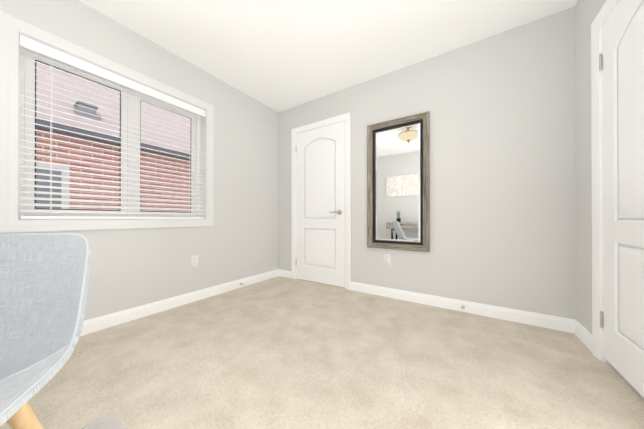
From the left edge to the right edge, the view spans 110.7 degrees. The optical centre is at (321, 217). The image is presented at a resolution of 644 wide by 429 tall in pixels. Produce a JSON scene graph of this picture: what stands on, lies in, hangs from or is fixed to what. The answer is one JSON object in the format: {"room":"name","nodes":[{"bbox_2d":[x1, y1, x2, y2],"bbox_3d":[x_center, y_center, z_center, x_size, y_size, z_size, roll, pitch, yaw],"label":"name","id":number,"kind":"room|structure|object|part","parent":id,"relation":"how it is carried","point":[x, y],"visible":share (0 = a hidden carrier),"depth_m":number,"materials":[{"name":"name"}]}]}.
{"room":"office","nodes":[
{"label":"office","id":0,"kind":"room"},
{"bbox_2d":[0,0,277,320],"bbox_3d":[-1.637,-0.361,2.059,0.260,2.440,3.440,0,0,33],"label":"wall","id":1,"kind":"structure","parent":0,"point":[131,268],"depth_m":2.24,"materials":[{"name":"grey paint"}]},
{"bbox_2d":[0,10,213,232],"bbox_3d":[-1.658,-0.576,1.954,0.221,1.340,1.360,0,0,33],"label":"window","id":2,"kind":"structure","parent":1,"relation":"in","point":[11,26],"depth_m":1.59,"materials":[{"name":"white"}]},
{"bbox_2d":[34,60,190,212],"bbox_3d":[-1.710,-0.576,1.988,0.038,1.056,1.076,0,0,33],"label":"window panel","id":3,"kind":"object","parent":2,"relation":"attached to","point":[35,194],"visible":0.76,"depth_m":1.84,"materials":[{"name":"clear glass"}]},
{"bbox_2d":[20,34,204,218],"bbox_3d":[-1.616,-0.578,1.926,0.066,1.171,1.194,0,0,33],"label":"window blind","id":4,"kind":"object","parent":2,"relation":"attached to","point":[48,51],"visible":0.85,"depth_m":1.74,"materials":[{"name":"white plastic"}]},
{"bbox_2d":[80,269,279,335],"bbox_3d":[-1.522,0.809,1.980,0.014,0.100,3.200,0,0,33],"label":"baseboard","id":5,"kind":"structure","parent":1,"relation":"attached to","point":[109,320],"depth_m":2.06,"materials":[{"name":"white wood"}]},
{"bbox_2d":[191,255,197,266],"bbox_3d":[-1.317,0.446,2.300,0.008,0.114,0.070,0,0,33],"label":"electrical outlet","id":6,"kind":"object","parent":1,"relation":"attached to","point":[194,260],"visible":1,"depth_m":2.30,"materials":[{"name":"white plastic"}]},
{"bbox_2d":[0,276,643,428],"bbox_3d":[-0.315,0.916,1.189,3.420,0.120,3.440,0,0,33],"label":"floor","id":7,"kind":"structure","parent":0,"point":[278,352],"depth_m":1.24,"materials":[{"name":"carpet"}]},
{"bbox_2d":[85,414,125,428],"bbox_3d":[-0.708,0.851,0.263,1.143,0.003,0.980,0,0,33],"label":"floor mat","id":8,"kind":"object","parent":7,"relation":"on","point":[107,417],"visible":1,"depth_m":0.93,"materials":[{"name":"fabric"}]},
{"bbox_2d":[6,402,42,428],"bbox_3d":[-0.905,0.649,0.449,0.424,0.412,0.444,0,0,-27],"label":"chair leg","id":9,"kind":"object","parent":8,"relation":"on","point":[24,416],"depth_m":0.61,"materials":[{"name":"brown wood"}]},
{"bbox_2d":[0,234,89,426],"bbox_3d":[-0.927,0.255,0.493,0.460,0.397,0.576,0,0,-27],"label":"seat","id":10,"kind":"object","parent":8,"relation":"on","point":[41,277],"visible":0.98,"depth_m":0.72,"materials":[{"name":"fabric"}]},
{"bbox_2d":[0,233,88,417],"bbox_3d":[-0.923,0.245,0.484,0.460,0.387,0.562,0,0,-27],"label":"piping","id":11,"kind":"object","parent":10,"relation":"attached to","point":[25,392],"visible":1,"depth_m":0.70,"materials":[{"name":"fabric"}]},
{"bbox_2d":[79,0,577,112],"bbox_3d":[-0.315,-1.644,1.197,3.420,0.120,3.440,0,0,33],"label":"ceiling","id":12,"kind":"structure","parent":0,"point":[278,56],"depth_m":1.91,"materials":[{"name":"white paint"}]},
{"bbox_2d":[278,6,575,319],"bbox_3d":[0.703,-0.360,2.510,3.160,2.440,0.120,0,0,33],"label":"wall","id":13,"kind":"structure","parent":0,"point":[500,107],"depth_m":1.96,"materials":[{"name":"grey paint"}]},
{"bbox_2d":[296,121,344,287],"bbox_3d":[-0.032,-0.166,2.940,0.762,2.032,0.036,0,0,33],"label":"closet door","id":14,"kind":"structure","parent":13,"relation":"in","point":[320,197],"depth_m":2.91,"materials":[{"name":"white wood"}]},
{"bbox_2d":[330,210,341,214],"bbox_3d":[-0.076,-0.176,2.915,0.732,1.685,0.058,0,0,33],"label":"door handle","id":15,"kind":"object","parent":14,"relation":"attached to","point":[338,212],"visible":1,"depth_m":2.74,"materials":[{"name":"grey metal"}]},
{"bbox_2d":[291,112,350,289],"bbox_3d":[-0.009,-0.172,2.976,0.806,2.069,0.120,0,0,33],"label":"door frame","id":16,"kind":"structure","parent":13,"relation":"attached to","point":[320,127],"depth_m":2.92,"materials":[{"name":"white wood"}]},
{"bbox_2d":[384,254,390,264],"bbox_3d":[0.711,0.454,2.426,0.070,0.114,0.008,0,0,33],"label":"electrical outlet","id":17,"kind":"object","parent":13,"relation":"attached to","point":[387,259],"visible":1,"depth_m":2.42,"materials":[{"name":"white plastic"}]},
{"bbox_2d":[367,111,429,251],"bbox_3d":[0.788,-0.357,2.361,0.640,1.379,0.036,0,0,33],"label":"mirror","id":18,"kind":"object","parent":13,"relation":"attached to","point":[398,183],"visible":1,"depth_m":2.35,"materials":[{"name":"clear mirror"}]},
{"bbox_2d":[350,281,571,332],"bbox_3d":[1.113,0.809,2.158,1.852,0.100,0.014,0,0,33],"label":"baseboard","id":19,"kind":"structure","parent":13,"relation":"attached to","point":[525,317],"depth_m":1.99,"materials":[{"name":"white wood"}]},
{"bbox_2d":[575,0,605,333],"bbox_3d":[1.032,-0.367,0.239,0.120,2.440,3.320,0,0,33],"label":"wall","id":20,"kind":"structure","parent":0,"point":[586,12],"depth_m":1.54,"materials":[{"name":"grey paint"}]},
{"bbox_2d":[572,319,591,351],"bbox_3d":[1.792,0.807,1.518,0.014,0.100,0.300,0,0,33],"label":"baseboard","id":21,"kind":"structure","parent":20,"relation":"attached to","point":[579,331],"depth_m":1.53,"materials":[{"name":"white wood"}]},
{"bbox_2d":[591,0,619,362],"bbox_3d":[1.506,-0.184,0.981,0.141,2.079,0.918,0,0,33],"label":"door frame","id":22,"kind":"structure","parent":20,"relation":"attached to","point":[607,8],"depth_m":1.35,"materials":[{"name":"white wood"}]},
{"bbox_2d":[599,0,643,397],"bbox_3d":[1.458,-0.160,1.017,0.092,1.970,0.770,0,0,33],"label":"entry door","id":23,"kind":"structure","parent":20,"relation":"in","point":[623,160],"depth_m":1.15,"materials":[{"name":"white wood"}]},
{"bbox_3d":[1.454,-0.164,1.043,0.058,1.640,0.732,0,0,33],"label":"entry door handle","id":24,"kind":"part","parent":23,"relation":"part of","materials":[{"name":"white wood"}]},
{"label":"outside","id":25,"kind":"structure","parent":0,"visible":0},
{"bbox_2d":[36,61,188,152],"bbox_3d":[-5.375,-3.566,4.996,6.000,4.800,16.000,0,0,33],"label":"roof","id":26,"kind":"structure","parent":25,"point":[91,95],"depth_m":3.71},
{"bbox_2d":[74,101,100,120],"bbox_3d":[-3.472,-1.558,3.277,0.260,0.220,0.260,0,0,33],"label":"roof vent","id":27,"kind":"object","parent":26,"relation":"on","point":[83,109],"depth_m":3.21,"materials":[{"name":"grey metal"}]},
{"bbox_2d":[36,118,188,160],"bbox_3d":[-2.926,-1.122,3.384,0.135,0.100,16.000,0,0,33],"label":"soffit","id":28,"kind":"structure","parent":26,"relation":"attached to","point":[65,127],"depth_m":3.04,"materials":[{"name":"grey"}]},
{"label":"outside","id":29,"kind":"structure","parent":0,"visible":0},
{"bbox_2d":[36,129,188,216],"bbox_3d":[-2.982,1.396,3.412,0.001,4.935,16.000,0,0,33],"label":"brick wall","id":30,"kind":"structure","parent":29,"point":[62,144],"depth_m":3.21,"materials":[{"name":"red brick"}]},
{"bbox_2d":[24,162,69,215],"bbox_3d":[-3.666,-0.040,2.400,0.070,1.300,1.250,0,0,33],"label":"window","id":31,"kind":"structure","parent":30,"relation":"in","point":[61,167],"depth_m":2.79,"materials":[{"name":"grey"}]}
]}

